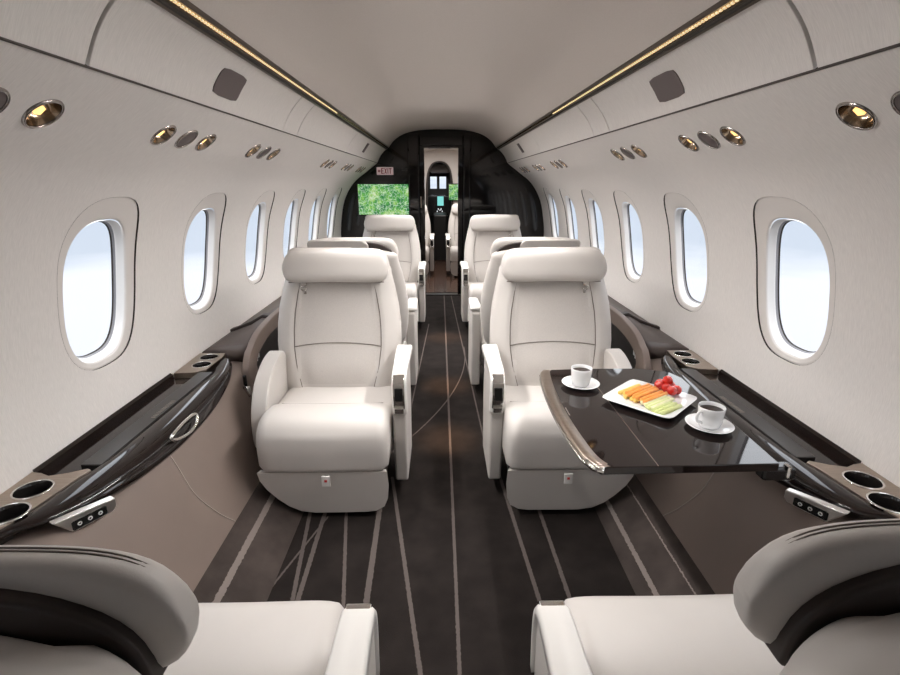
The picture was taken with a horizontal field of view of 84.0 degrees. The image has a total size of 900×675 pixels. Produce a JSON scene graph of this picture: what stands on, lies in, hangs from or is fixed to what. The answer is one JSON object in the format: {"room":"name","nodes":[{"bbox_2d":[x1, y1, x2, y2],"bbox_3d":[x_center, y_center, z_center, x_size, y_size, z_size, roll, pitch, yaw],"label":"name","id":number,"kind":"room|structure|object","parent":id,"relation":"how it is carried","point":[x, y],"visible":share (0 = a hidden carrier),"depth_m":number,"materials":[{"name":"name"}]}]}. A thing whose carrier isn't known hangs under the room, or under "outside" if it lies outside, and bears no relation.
{"room":"aircraft cabin","nodes":[
{"label":"aircraft cabin","id":0,"kind":"room"},
{"bbox_2d":[0,40,376,493],"bbox_3d":[-0.960,-0.329,2.139,0.453,1.070,7.520,0,17,-1],"label":"wall","id":1,"kind":"structure","parent":0,"point":[100,147],"depth_m":1.48,"materials":[{"name":"plastic"}]},
{"bbox_2d":[0,87,10,112],"bbox_3d":[-0.820,-0.412,0.882,0.070,0.055,0.087,0,17,-1],"label":"air vent","id":2,"kind":"object","parent":1,"relation":"in","point":[5,97],"visible":1,"depth_m":0.90,"materials":[{"name":"silver metal"}]},
{"bbox_2d":[21,99,64,128],"bbox_3d":[-0.824,-0.456,1.011,0.071,0.063,0.087,0,17,-1],"label":"light","id":3,"kind":"object","parent":1,"relation":"attached to","point":[42,114],"visible":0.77,"depth_m":1.03,"materials":[{"name":"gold metal"}]},
{"bbox_2d":[0,0,109,64],"bbox_3d":[-0.636,-0.206,-0.336,0.115,0.150,2.701,0,17,-1],"label":"panel","id":4,"kind":"object","parent":1,"relation":"attached to","point":[62,28],"visible":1,"depth_m":0.87,"materials":[{"name":"fabric"}]},
{"bbox_2d":[57,197,138,370],"bbox_3d":[-1.128,-0.175,1.639,0.189,0.560,0.391,0,17,-1],"label":"window","id":5,"kind":"structure","parent":1,"relation":"in","point":[125,210],"depth_m":1.73,"materials":[{"name":"white plastic"}]},
{"bbox_2d":[0,353,231,544],"bbox_3d":[-1.020,0.319,1.668,0.295,0.082,1.440,0,17,-1],"label":"ledge","id":6,"kind":"object","parent":1,"relation":"attached to","point":[121,449],"visible":1,"depth_m":1.53,"materials":[{"name":"black wood"}]},
{"bbox_2d":[49,496,115,531],"bbox_3d":[-0.922,0.450,1.264,0.026,0.049,0.140,10,20,29],"label":"control panel","id":7,"kind":"object","parent":6,"relation":"attached to","point":[73,521],"visible":1,"depth_m":1.26,"materials":[{"name":"silver metal"}]},
{"bbox_2d":[3,361,261,591],"bbox_3d":[-0.970,0.321,2.329,0.376,0.375,7.500,0,17,-1],"label":"panel","id":8,"kind":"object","parent":1,"relation":"attached to","point":[178,515],"depth_m":1.61,"materials":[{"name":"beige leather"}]},
{"bbox_2d":[150,125,176,144],"bbox_3d":[-0.833,-0.592,1.452,0.071,0.063,0.087,0,17,-1],"label":"light","id":9,"kind":"object","parent":1,"relation":"attached to","point":[164,134],"visible":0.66,"depth_m":1.47,"materials":[{"name":"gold metal"}]},
{"bbox_2d":[174,130,197,147],"bbox_3d":[-0.835,-0.628,1.584,0.070,0.055,0.087,0,17,-1],"label":"air vent","id":10,"kind":"object","parent":1,"relation":"in","point":[189,137],"visible":1,"depth_m":1.58,"materials":[{"name":"silver metal"}]},
{"bbox_2d":[0,36,376,162],"bbox_3d":[-0.732,-0.838,1.977,0.005,0.005,7.500,0,17,-1],"label":"trim","id":11,"kind":"structure","parent":1,"relation":"attached to","point":[1,38],"depth_m":1.10,"materials":[{"name":"grey plastic"}]},
{"bbox_2d":[85,0,301,130],"bbox_3d":[-0.676,-0.794,1.571,0.115,0.150,1.269,0,17,-1],"label":"panel","id":12,"kind":"object","parent":1,"relation":"attached to","point":[140,41],"visible":0.86,"depth_m":1.22,"materials":[{"name":"fabric"}]},
{"bbox_2d":[213,68,246,100],"bbox_3d":[-0.681,-0.783,1.553,0.051,0.072,0.188,0,17,-1],"label":"grille","id":13,"kind":"object","parent":12,"relation":"attached to","point":[229,84],"visible":1,"depth_m":1.54,"materials":[{"name":"grey plastic"}]},
{"bbox_2d":[182,193,226,313],"bbox_3d":[-1.142,-0.391,2.341,0.189,0.560,0.391,0,17,-1],"label":"window","id":14,"kind":"structure","parent":1,"relation":"in","point":[216,201],"depth_m":2.45,"materials":[{"name":"white plastic"}]},
{"bbox_2d":[195,134,215,150],"bbox_3d":[-0.838,-0.673,1.714,0.071,0.063,0.087,0,17,-1],"label":"light","id":15,"kind":"object","parent":1,"relation":"attached to","point":[208,140],"visible":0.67,"depth_m":1.74,"materials":[{"name":"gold metal"}]},
{"bbox_2d":[202,296,280,396],"bbox_3d":[-1.042,-0.357,4.028,0.346,0.351,3.810,0,17,-1],"label":"surround","id":16,"kind":"object","parent":1,"relation":"attached to","point":[249,342],"visible":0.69,"depth_m":2.47,"materials":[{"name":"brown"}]},
{"bbox_2d":[202,296,280,361],"bbox_3d":[-1.099,-0.470,4.093,0.230,0.148,3.618,0,17,-1],"label":"shelf","id":17,"kind":"object","parent":16,"relation":"attached to","point":[242,337],"depth_m":2.53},
{"bbox_2d":[245,144,260,157],"bbox_3d":[-0.847,-0.807,2.149,0.071,0.063,0.087,0,17,-1],"label":"light","id":18,"kind":"object","parent":1,"relation":"attached to","point":[255,149],"visible":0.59,"depth_m":2.17,"materials":[{"name":"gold metal"}]},
{"bbox_2d":[245,191,274,283],"bbox_3d":[-1.157,-0.608,3.043,0.189,0.560,0.391,0,17,-1],"label":"window","id":19,"kind":"structure","parent":1,"relation":"in","point":[267,197],"depth_m":3.16,"materials":[{"name":"white plastic"}]},
{"bbox_2d":[256,146,271,158],"bbox_3d":[-0.850,-0.843,2.281,0.070,0.055,0.087,0,17,-1],"label":"air vent","id":20,"kind":"object","parent":1,"relation":"in","point":[267,150],"visible":1,"depth_m":2.27,"materials":[{"name":"silver metal"}]},
{"bbox_2d":[266,148,280,159],"bbox_3d":[-0.853,-0.887,2.411,0.071,0.063,0.087,0,17,-1],"label":"light","id":21,"kind":"object","parent":1,"relation":"attached to","point":[273,154],"visible":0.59,"depth_m":2.44,"materials":[{"name":"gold metal"}]},
{"bbox_2d":[283,189,305,256],"bbox_3d":[-1.172,-0.824,3.746,0.189,0.560,0.391,0,17,-1],"label":"window","id":22,"kind":"structure","parent":1,"relation":"in","point":[296,204],"depth_m":3.87,"materials":[{"name":"white plastic"}]},
{"bbox_2d":[282,97,314,135],"bbox_3d":[-0.691,-1.015,2.291,0.115,0.150,0.223,0,17,-1],"label":"panel","id":23,"kind":"object","parent":1,"relation":"attached to","point":[293,122],"visible":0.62,"depth_m":2.28,"materials":[{"name":"plastic"}]},
{"bbox_2d":[308,188,326,239],"bbox_3d":[-1.187,-1.040,4.448,0.189,0.560,0.391,0,17,-1],"label":"window","id":24,"kind":"structure","parent":1,"relation":"in","point":[318,200],"depth_m":4.57,"materials":[{"name":"white plastic"}]},
{"bbox_2d":[297,105,357,151],"bbox_3d":[-0.707,-1.247,3.043,0.115,0.150,1.338,0,17,-1],"label":"panel","id":25,"kind":"object","parent":1,"relation":"attached to","point":[318,126],"visible":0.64,"depth_m":2.84,"materials":[{"name":"plastic"}]},
{"bbox_2d":[327,188,341,237],"bbox_3d":[-1.201,-1.257,5.150,0.189,0.560,0.391,0,17,-1],"label":"window","id":26,"kind":"structure","parent":1,"relation":"in","point":[335,198],"depth_m":5.29,"materials":[{"name":"white plastic"}]},
{"bbox_2d":[346,132,385,161],"bbox_3d":[-0.740,-1.731,4.613,0.115,0.150,1.933,0,17,-1],"label":"panel","id":27,"kind":"object","parent":1,"relation":"attached to","point":[373,152],"visible":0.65,"depth_m":4.30,"materials":[{"name":"plastic"}]},
{"bbox_2d":[193,482,303,602],"bbox_3d":[-0.705,0.542,2.402,0.205,0.114,7.500,0,17,-1],"label":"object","id":28,"kind":"structure","parent":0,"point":[246,566],"depth_m":1.72,"materials":[{"name":"brown carpet"}]},
{"bbox_2d":[428,163,450,247],"bbox_3d":[-0.145,-2.336,8.707,1.720,1.900,1.300,0,17,-1],"label":"deck","id":29,"kind":"object","parent":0,"point":[438,170],"visible":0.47,"depth_m":9.15,"materials":[{"name":"black"}]},
{"bbox_2d":[424,149,457,262],"bbox_3d":[-0.132,-2.136,8.057,1.600,1.900,0.100,0,17,-1],"label":"wall","id":30,"kind":"structure","parent":0,"point":[449,158],"depth_m":7.83,"materials":[{"name":"white plastic"}]},
{"bbox_2d":[448,184,457,200],"bbox_3d":[0.105,-2.309,7.939,0.260,0.260,0.032,0,17,-1],"label":"screen","id":31,"kind":"object","parent":30,"relation":"attached to","point":[452,188],"visible":0.52,"depth_m":7.92,"materials":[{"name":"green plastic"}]},
{"bbox_2d":[426,260,456,291],"bbox_3d":[-0.125,-1.139,8.045,1.400,0.001,3.950,0,17,-1],"label":"floor","id":32,"kind":"structure","parent":0,"point":[438,280],"depth_m":6.97,"materials":[{"name":"brown wood"}]},
{"bbox_2d":[425,205,434,274],"bbox_3d":[-0.547,-1.414,7.242,0.645,1.000,0.728,0,17,-1],"label":"seat","id":33,"kind":"object","parent":32,"relation":"on","point":[429,237],"visible":0.16,"depth_m":7.20,"materials":[{"name":"beige leather"}]},
{"bbox_2d":[428,195,450,259],"bbox_3d":[-0.176,-1.964,8.889,0.700,1.080,0.750,0,17,-1],"label":"console","id":34,"kind":"object","parent":32,"relation":"on","point":[439,206],"visible":0.67,"depth_m":8.65,"materials":[{"name":"black"}]},
{"bbox_2d":[445,204,457,275],"bbox_3d":[0.249,-1.419,7.257,0.633,1.000,0.728,0,17,-1],"label":"seat","id":35,"kind":"object","parent":32,"relation":"on","point":[452,235],"visible":0.34,"depth_m":7.22,"materials":[{"name":"beige leather"}]},
{"bbox_2d":[450,246,457,261],"bbox_3d":[0.245,-1.232,7.232,0.492,0.218,0.548,0,17,-1],"label":"seat cushion","id":36,"kind":"object","parent":35,"relation":"on","point":[453,249],"depth_m":6.98,"materials":[{"name":"beige leather"}]},
{"bbox_2d":[341,129,543,295],"bbox_3d":[-0.083,-1.395,5.738,2.356,1.848,0.110,0,17,-1],"label":"wall","id":37,"kind":"structure","parent":0,"point":[489,184],"depth_m":5.63,"materials":[{"name":"black paint"}]},
{"bbox_2d":[357,183,408,215],"bbox_3d":[-0.749,-1.560,5.656,0.590,0.357,0.043,0,17,-1],"label":"wall screen","id":38,"kind":"object","parent":37,"relation":"attached to","point":[372,198],"visible":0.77,"depth_m":5.63,"materials":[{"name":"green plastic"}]},
{"bbox_2d":[377,167,392,174],"bbox_3d":[-0.725,-1.855,5.573,0.184,0.082,0.024,0,17,-1],"label":"exit sign","id":39,"kind":"object","parent":37,"relation":"attached to","point":[380,170],"visible":1,"depth_m":5.56,"materials":[{"name":"grey"}]},
{"bbox_2d":[420,146,459,293],"bbox_3d":[-0.111,-1.316,5.777,0.445,1.675,0.160,0,17,-1],"label":"door frame","id":40,"kind":"structure","parent":37,"relation":"in","point":[423,147],"depth_m":5.67,"materials":[{"name":"black wood"}]},
{"bbox_2d":[267,292,635,674],"bbox_3d":[-0.009,0.568,2.503,1.240,0.001,7.650,0,17,-1],"label":"floor","id":41,"kind":"structure","parent":0,"point":[454,575],"depth_m":1.81,"materials":[{"name":"brown carpet"}]},
{"bbox_2d":[0,545,379,674],"bbox_3d":[-0.453,0.594,0.761,0.661,0.976,0.690,0,17,-1],"label":"seat","id":42,"kind":"object","parent":41,"relation":"on","point":[65,610],"visible":1,"depth_m":0.44,"materials":[{"name":"beige leather"}]},
{"bbox_2d":[163,601,343,674],"bbox_3d":[-0.462,0.728,0.861,0.492,0.222,0.578,0,17,-1],"label":"seat cushion","id":43,"kind":"object","parent":42,"relation":"on","point":[280,637],"depth_m":0.97,"materials":[{"name":"beige leather"}]},
{"bbox_2d":[251,248,412,512],"bbox_3d":[-0.490,0.152,2.158,0.645,1.000,0.728,0,17,-1],"label":"seat","id":44,"kind":"object","parent":41,"relation":"on","point":[328,407],"visible":1,"depth_m":2.17,"materials":[{"name":"beige leather"}]},
{"bbox_2d":[256,385,393,471],"bbox_3d":[-0.489,0.338,2.132,0.492,0.218,0.548,0,17,-1],"label":"seat cushion","id":45,"kind":"object","parent":44,"relation":"on","point":[302,428],"depth_m":1.89,"materials":[{"name":"beige leather"}]},
{"bbox_2d":[307,237,417,384],"bbox_3d":[-0.516,-0.144,3.119,0.633,1.000,0.728,0,17,-1],"label":"seat","id":46,"kind":"object","parent":41,"relation":"on","point":[408,307],"visible":0.24,"depth_m":2.75,"materials":[{"name":"beige leather"}]},
{"bbox_2d":[363,215,426,321],"bbox_3d":[-0.541,-0.599,4.594,0.645,1.000,0.728,0,17,-1],"label":"seat","id":47,"kind":"object","parent":41,"relation":"on","point":[401,229],"visible":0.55,"depth_m":4.69,"materials":[{"name":"beige leather"}]},
{"bbox_2d":[405,282,418,298],"bbox_3d":[-0.540,-0.412,4.569,0.492,0.218,0.548,0,17,-1],"label":"seat cushion","id":48,"kind":"object","parent":47,"relation":"on","point":[412,288],"depth_m":4.33,"materials":[{"name":"beige leather"}]},
{"bbox_2d":[460,214,521,321],"bbox_3d":[0.413,-0.605,4.612,0.633,1.000,0.728,0,17,-1],"label":"seat","id":49,"kind":"object","parent":41,"relation":"on","point":[483,230],"visible":0.52,"depth_m":4.72,"materials":[{"name":"beige leather"}]},
{"bbox_2d":[468,282,483,303],"bbox_3d":[0.409,-0.418,4.587,0.492,0.218,0.548,0,17,-1],"label":"seat cushion","id":50,"kind":"object","parent":49,"relation":"on","point":[474,288],"depth_m":4.33,"materials":[{"name":"beige leather"}]},
{"bbox_2d":[468,237,580,384],"bbox_3d":[0.438,-0.150,3.137,0.645,1.000,0.728,0,17,-1],"label":"seat","id":51,"kind":"object","parent":41,"relation":"on","point":[479,314],"visible":0.26,"depth_m":2.82,"materials":[{"name":"beige leather"}]},
{"bbox_2d":[480,328,486,358],"bbox_3d":[0.437,-0.010,3.263,0.492,0.218,0.548,0,17,-1],"label":"seat cushion","id":52,"kind":"object","parent":51,"relation":"on","point":[483,339],"depth_m":3.03,"materials":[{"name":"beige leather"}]},
{"bbox_2d":[482,247,633,509],"bbox_3d":[0.464,0.146,2.176,0.633,1.000,0.728,0,17,-1],"label":"seat","id":53,"kind":"object","parent":41,"relation":"on","point":[550,308],"visible":0.83,"depth_m":2.25,"materials":[{"name":"beige leather"}]},
{"bbox_2d":[502,385,588,469],"bbox_3d":[0.460,0.333,2.150,0.492,0.218,0.548,0,17,-1],"label":"seat cushion","id":54,"kind":"object","parent":53,"relation":"on","point":[532,439],"depth_m":1.91,"materials":[{"name":"beige leather"}]},
{"bbox_2d":[594,474,714,595],"bbox_3d":[0.689,0.534,2.429,0.205,0.114,7.500,0,17,-1],"label":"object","id":55,"kind":"structure","parent":41,"relation":"on","point":[655,562],"depth_m":1.75,"materials":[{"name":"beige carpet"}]},
{"bbox_2d":[530,518,899,674],"bbox_3d":[0.479,0.581,0.777,0.661,0.993,0.690,0,17,-1],"label":"seat","id":56,"kind":"object","parent":41,"relation":"on","point":[821,599],"visible":1,"depth_m":0.46,"materials":[{"name":"beige leather"}]},
{"bbox_2d":[564,594,784,674],"bbox_3d":[0.487,0.722,0.879,0.492,0.222,0.578,0,17,-1],"label":"seat cushion","id":57,"kind":"object","parent":56,"relation":"on","point":[678,634],"depth_m":0.97,"materials":[{"name":"beige leather"}]},
{"bbox_2d":[188,0,719,146],"bbox_3d":[-0.008,-1.090,1.925,1.180,0.186,7.520,0,17,-1],"label":"ceiling","id":58,"kind":"structure","parent":0,"point":[492,69],"depth_m":1.97,"materials":[{"name":"fabric"}]},
{"bbox_2d":[150,0,388,149],"bbox_3d":[-0.616,-0.986,1.934,0.044,0.038,7.500,0,17,-1],"label":"light strip","id":59,"kind":"object","parent":58,"relation":"attached to","point":[184,10],"visible":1,"depth_m":1.46,"materials":[{"name":"brown metal"}]},
{"bbox_2d":[496,0,760,149],"bbox_3d":[0.600,-0.993,1.957,0.044,0.038,7.500,0,17,-1],"label":"light strip","id":60,"kind":"object","parent":58,"relation":"attached to","point":[722,10],"visible":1,"depth_m":1.46,"materials":[{"name":"brown metal"}]},
{"bbox_2d":[508,47,899,487],"bbox_3d":[0.943,-0.340,2.175,0.453,1.070,7.520,0,17,-1],"label":"wall","id":61,"kind":"structure","parent":0,"point":[797,148],"depth_m":1.52,"materials":[{"name":"plastic"}]},
{"bbox_2d":[499,133,540,162],"bbox_3d":[0.613,-1.738,4.638,0.115,0.150,1.933,0,17,-1],"label":"panel","id":62,"kind":"object","parent":61,"relation":"attached to","point":[511,151],"visible":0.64,"depth_m":4.33,"materials":[{"name":"plastic"}]},
{"bbox_2d":[543,188,558,236],"bbox_3d":[1.059,-1.270,5.194,0.189,0.560,0.391,0,17,-1],"label":"window","id":63,"kind":"structure","parent":61,"relation":"in","point":[548,195],"depth_m":5.33,"materials":[{"name":"white plastic"}]},
{"bbox_2d":[529,106,593,151],"bbox_3d":[0.645,-1.255,3.069,0.115,0.150,1.338,0,17,-1],"label":"panel","id":64,"kind":"object","parent":61,"relation":"attached to","point":[572,126],"visible":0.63,"depth_m":2.87,"materials":[{"name":"plastic"}]},
{"bbox_2d":[559,188,577,238],"bbox_3d":[1.073,-1.054,4.491,0.189,0.560,0.391,0,17,-1],"label":"window","id":65,"kind":"structure","parent":61,"relation":"in","point":[566,200],"depth_m":4.62,"materials":[{"name":"white plastic"}]},
{"bbox_2d":[581,189,604,251],"bbox_3d":[1.088,-0.837,3.789,0.189,0.560,0.391,0,17,-1],"label":"window","id":66,"kind":"structure","parent":61,"relation":"in","point":[588,198],"depth_m":3.90,"materials":[{"name":"white plastic"}]},
{"bbox_2d":[577,98,609,135],"bbox_3d":[0.661,-1.023,2.317,0.115,0.150,0.223,0,17,-1],"label":"panel","id":67,"kind":"object","parent":61,"relation":"attached to","point":[598,123],"visible":0.7,"depth_m":2.31,"materials":[{"name":"plastic"}]},
{"bbox_2d":[610,149,624,160],"bbox_3d":[0.820,-0.897,2.443,0.071,0.063,0.087,0,17,-1],"label":"light","id":68,"kind":"object","parent":61,"relation":"attached to","point":[615,153],"visible":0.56,"depth_m":2.47,"materials":[{"name":"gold metal"}]},
{"bbox_2d":[620,147,634,158],"bbox_3d":[0.822,-0.853,2.313,0.070,0.055,0.087,0,17,-1],"label":"air vent","id":69,"kind":"object","parent":61,"relation":"in","point":[624,151],"visible":1,"depth_m":2.31,"materials":[{"name":"silver metal"}]},
{"bbox_2d":[613,191,643,282],"bbox_3d":[1.103,-0.621,3.087,0.189,0.560,0.391,0,17,-1],"label":"window","id":70,"kind":"structure","parent":61,"relation":"in","point":[620,197],"depth_m":3.21,"materials":[{"name":"white plastic"}]},
{"bbox_2d":[631,145,646,157],"bbox_3d":[0.825,-0.817,2.181,0.071,0.063,0.087,0,17,-1],"label":"light","id":71,"kind":"object","parent":61,"relation":"attached to","point":[637,150],"visible":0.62,"depth_m":2.21,"materials":[{"name":"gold metal"}]},
{"bbox_2d":[608,296,688,369],"bbox_3d":[0.953,-0.369,4.066,0.346,0.351,3.810,0,17,-1],"label":"surround","id":72,"kind":"object","parent":61,"relation":"attached to","point":[640,340],"visible":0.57,"depth_m":2.54,"materials":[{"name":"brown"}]},
{"bbox_2d":[663,193,708,311],"bbox_3d":[1.117,-0.405,2.384,0.189,0.560,0.391,0,17,-1],"label":"window","id":73,"kind":"structure","parent":61,"relation":"in","point":[672,201],"depth_m":2.49,"materials":[{"name":"white plastic"}]},
{"bbox_2d":[678,135,698,151],"bbox_3d":[0.834,-0.682,1.746,0.071,0.063,0.087,0,17,-1],"label":"light","id":74,"kind":"object","parent":61,"relation":"attached to","point":[685,141],"visible":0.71,"depth_m":1.77,"materials":[{"name":"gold metal"}]},
{"bbox_2d":[508,43,899,162],"bbox_3d":[0.716,-0.846,2.005,0.005,0.005,7.500,0,17,-1],"label":"trim","id":75,"kind":"structure","parent":61,"relation":"attached to","point":[898,44],"depth_m":1.15,"materials":[{"name":"grey plastic"}]},
{"bbox_2d":[591,0,817,130],"bbox_3d":[0.676,-0.802,1.597,0.115,0.150,1.269,0,17,-1],"label":"panel","id":76,"kind":"object","parent":61,"relation":"attached to","point":[768,41],"visible":0.88,"depth_m":1.25,"materials":[{"name":"fabric"}]},
{"bbox_2d":[649,70,684,101],"bbox_3d":[0.682,-0.791,1.579,0.051,0.072,0.188,0,17,-1],"label":"grille","id":77,"kind":"object","parent":76,"relation":"attached to","point":[667,86],"visible":1,"depth_m":1.57,"materials":[{"name":"grey plastic"}]},
{"bbox_2d":[697,131,720,148],"bbox_3d":[0.837,-0.638,1.616,0.070,0.055,0.087,0,17,-1],"label":"air vent","id":78,"kind":"object","parent":61,"relation":"in","point":[705,138],"visible":1,"depth_m":1.61,"materials":[{"name":"silver metal"}]},
{"bbox_2d":[720,126,745,145],"bbox_3d":[0.840,-0.602,1.484,0.071,0.063,0.087,0,17,-1],"label":"light","id":79,"kind":"object","parent":61,"relation":"attached to","point":[734,137],"visible":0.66,"depth_m":1.51,"materials":[{"name":"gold metal"}]},
{"bbox_2d":[635,358,873,593],"bbox_3d":[0.954,0.310,2.365,0.376,0.375,7.500,0,17,-1],"label":"panel","id":80,"kind":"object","parent":61,"relation":"attached to","point":[721,519],"depth_m":1.55,"materials":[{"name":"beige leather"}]},
{"bbox_2d":[661,350,899,518],"bbox_3d":[1.036,0.307,1.707,0.281,0.082,1.440,0,17,-1],"label":"ledge","id":81,"kind":"object","parent":61,"relation":"attached to","point":[825,471],"visible":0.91,"depth_m":1.53,"materials":[{"name":"black wood"}]},
{"bbox_2d":[539,368,795,480],"bbox_3d":[0.589,0.264,1.554,0.557,0.101,0.685,0,17,-1],"label":"folding table","id":82,"kind":"object","parent":81,"relation":"attached to","point":[608,437],"visible":0.88,"depth_m":1.35,"materials":[{"name":"black wood"}]},
{"bbox_2d":[562,376,599,389],"bbox_3d":[0.445,0.158,1.703,0.127,0.014,0.127,0,17,-1],"label":"saucer","id":83,"kind":"object","parent":82,"relation":"on","point":[567,381],"visible":0.65,"depth_m":1.70,"materials":[{"name":"white ceramic"}]},
{"bbox_2d":[571,364,592,386],"bbox_3d":[0.444,0.129,1.701,0.071,0.062,0.083,0,17,-1],"label":"coffee cup","id":84,"kind":"object","parent":83,"relation":"on","point":[581,374],"visible":1,"depth_m":1.67,"materials":[{"name":"white ceramic"}]},
{"bbox_2d":[602,379,696,418],"bbox_3d":[0.628,0.195,1.576,0.224,0.018,0.224,16,23,42],"label":"square plate","id":85,"kind":"object","parent":82,"relation":"on","point":[685,399],"visible":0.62,"depth_m":1.57,"materials":[{"name":"white ceramic"}]},
{"bbox_2d":[618,384,640,394],"bbox_3d":[0.587,0.169,1.635,0.104,0.018,0.013,-11,20,-31],"label":"stick","id":86,"kind":"object","parent":85,"relation":"on","point":[620,392],"visible":0.79,"depth_m":1.63,"materials":[{"name":"yellow food"}]},
{"bbox_2d":[627,385,652,396],"bbox_3d":[0.608,0.170,1.599,0.114,0.018,0.013,-10,20,-29],"label":"carrot stick","id":87,"kind":"object","parent":85,"relation":"on","point":[631,393],"visible":0.84,"depth_m":1.59,"materials":[{"name":"orange food"}]},
{"bbox_2d":[632,386,656,397],"bbox_3d":[0.617,0.172,1.585,0.111,0.018,0.013,-11,20,-32],"label":"carrot stick","id":88,"kind":"object","parent":85,"relation":"on","point":[652,387],"visible":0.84,"depth_m":1.58,"materials":[{"name":"orange food"}]},
{"bbox_2d":[643,395,666,405],"bbox_3d":[0.635,0.194,1.545,0.105,0.018,0.014,-11,20,-32],"label":"stick","id":89,"kind":"object","parent":85,"relation":"on","point":[664,395],"visible":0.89,"depth_m":1.53,"materials":[{"name":"green food"}]},
{"bbox_2d":[643,392,667,403],"bbox_3d":[0.636,0.186,1.548,0.110,0.018,0.013,-10,20,-30],"label":"carrot stick","id":90,"kind":"object","parent":89,"relation":"on","point":[663,393],"visible":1,"depth_m":1.54,"materials":[{"name":"orange food"}]},
{"bbox_2d":[651,400,672,411],"bbox_3d":[0.641,0.208,1.511,0.091,0.019,0.015,-11,20,-31],"label":"stick","id":91,"kind":"object","parent":85,"relation":"on","point":[668,402],"visible":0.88,"depth_m":1.50,"materials":[{"name":"green food"}]},
{"bbox_2d":[654,402,676,413],"bbox_3d":[0.648,0.212,1.499,0.097,0.019,0.015,-11,20,-32],"label":"stick","id":92,"kind":"object","parent":85,"relation":"on","point":[673,403],"visible":0.73,"depth_m":1.49,"materials":[{"name":"green food"}]},
{"bbox_2d":[659,404,682,414],"bbox_3d":[0.656,0.215,1.486,0.095,0.019,0.015,-10,20,-29],"label":"stick","id":93,"kind":"object","parent":85,"relation":"on","point":[678,406],"visible":0.96,"depth_m":1.48,"materials":[{"name":"green food"}]},
{"bbox_2d":[667,386,676,395],"bbox_3d":[0.706,0.170,1.590,0.032,0.030,0.032,0,17,-1],"label":"cherry tomato","id":94,"kind":"object","parent":85,"relation":"on","point":[671,390],"visible":0.98,"depth_m":1.58,"materials":[{"name":"red food"}]},
{"bbox_3d":[0.721,0.158,1.634,0.032,0.029,0.032,0,17,-1],"label":"cherry tomato","id":95,"kind":"object","parent":85,"relation":"on","visible":0},
{"bbox_2d":[662,376,672,384],"bbox_3d":[0.708,0.140,1.626,0.032,0.030,0.032,0,17,-1],"label":"cherry tomato","id":96,"kind":"object","parent":95,"relation":"on","point":[666,379],"visible":0.85,"depth_m":1.61,"materials":[{"name":"red food"}]},
{"bbox_3d":[0.615,0.186,1.578,0.094,0.018,0.065,0,17,-1],"label":"stick","id":97,"kind":"object","parent":85,"relation":"on","visible":0},
{"bbox_2d":[635,388,658,399],"bbox_3d":[0.620,0.176,1.573,0.107,0.018,0.013,-11,20,-32],"label":"carrot stick","id":98,"kind":"object","parent":97,"relation":"on","point":[654,390],"visible":0.95,"depth_m":1.56,"materials":[{"name":"orange food"}]},
{"bbox_3d":[0.600,0.178,1.607,0.102,0.018,0.066,0,17,-1],"label":"stick","id":99,"kind":"object","parent":85,"relation":"on","visible":0},
{"bbox_2d":[625,383,649,394],"bbox_3d":[0.605,0.166,1.611,0.112,0.018,0.013,-10,20,-29],"label":"carrot stick","id":100,"kind":"object","parent":99,"relation":"on","point":[647,384],"visible":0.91,"depth_m":1.61,"materials":[{"name":"orange food"}]},
{"bbox_3d":[0.629,0.191,1.556,0.090,0.018,0.060,0,17,-1],"label":"stick","id":101,"kind":"object","parent":85,"relation":"on","visible":0},
{"bbox_2d":[640,390,662,400],"bbox_3d":[0.629,0.182,1.560,0.102,0.017,0.013,-10,20,-29],"label":"carrot stick","id":102,"kind":"object","parent":101,"relation":"on","point":[660,391],"visible":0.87,"depth_m":1.55,"materials":[{"name":"orange food"}]},
{"bbox_2d":[685,413,734,433],"bbox_3d":[0.732,0.247,1.412,0.127,0.014,0.127,0,17,-1],"label":"saucer","id":103,"kind":"object","parent":82,"relation":"on","point":[727,426],"visible":0.6,"depth_m":1.40,"materials":[{"name":"white ceramic"}]},
{"bbox_2d":[695,401,725,429],"bbox_3d":[0.727,0.221,1.405,0.079,0.062,0.071,5,18,17],"label":"coffee cup","id":104,"kind":"object","parent":103,"relation":"on","point":[710,415],"visible":1,"depth_m":1.38,"materials":[{"name":"white ceramic"}]},
{"bbox_2d":[784,488,849,521],"bbox_3d":[0.948,0.439,1.300,0.026,0.049,0.140,-11,20,-31],"label":"control panel","id":105,"kind":"object","parent":81,"relation":"attached to","point":[825,511],"visible":1,"depth_m":1.29,"materials":[{"name":"silver metal"}]},
{"bbox_2d":[753,197,835,365],"bbox_3d":[1.132,-0.188,1.682,0.189,0.560,0.391,0,17,-1],"label":"window","id":106,"kind":"structure","parent":61,"relation":"in","point":[766,210],"depth_m":1.77,"materials":[{"name":"white plastic"}]},
{"bbox_2d":[792,0,899,67],"bbox_3d":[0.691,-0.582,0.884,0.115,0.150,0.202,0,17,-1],"label":"panel","id":107,"kind":"object","parent":61,"relation":"attached to","point":[839,30],"visible":1,"depth_m":0.90,"materials":[{"name":"fabric"}]},
{"bbox_2d":[835,102,877,129],"bbox_3d":[0.849,-0.466,1.043,0.071,0.063,0.087,0,17,-1],"label":"light","id":108,"kind":"object","parent":61,"relation":"attached to","point":[857,116],"visible":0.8,"depth_m":1.06,"materials":[{"name":"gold metal"}]},
{"bbox_2d":[890,91,899,114],"bbox_3d":[0.851,-0.422,0.913,0.070,0.055,0.087,0,17,-1],"label":"air vent","id":109,"kind":"object","parent":61,"relation":"in","point":[895,99],"visible":1,"depth_m":0.94,"materials":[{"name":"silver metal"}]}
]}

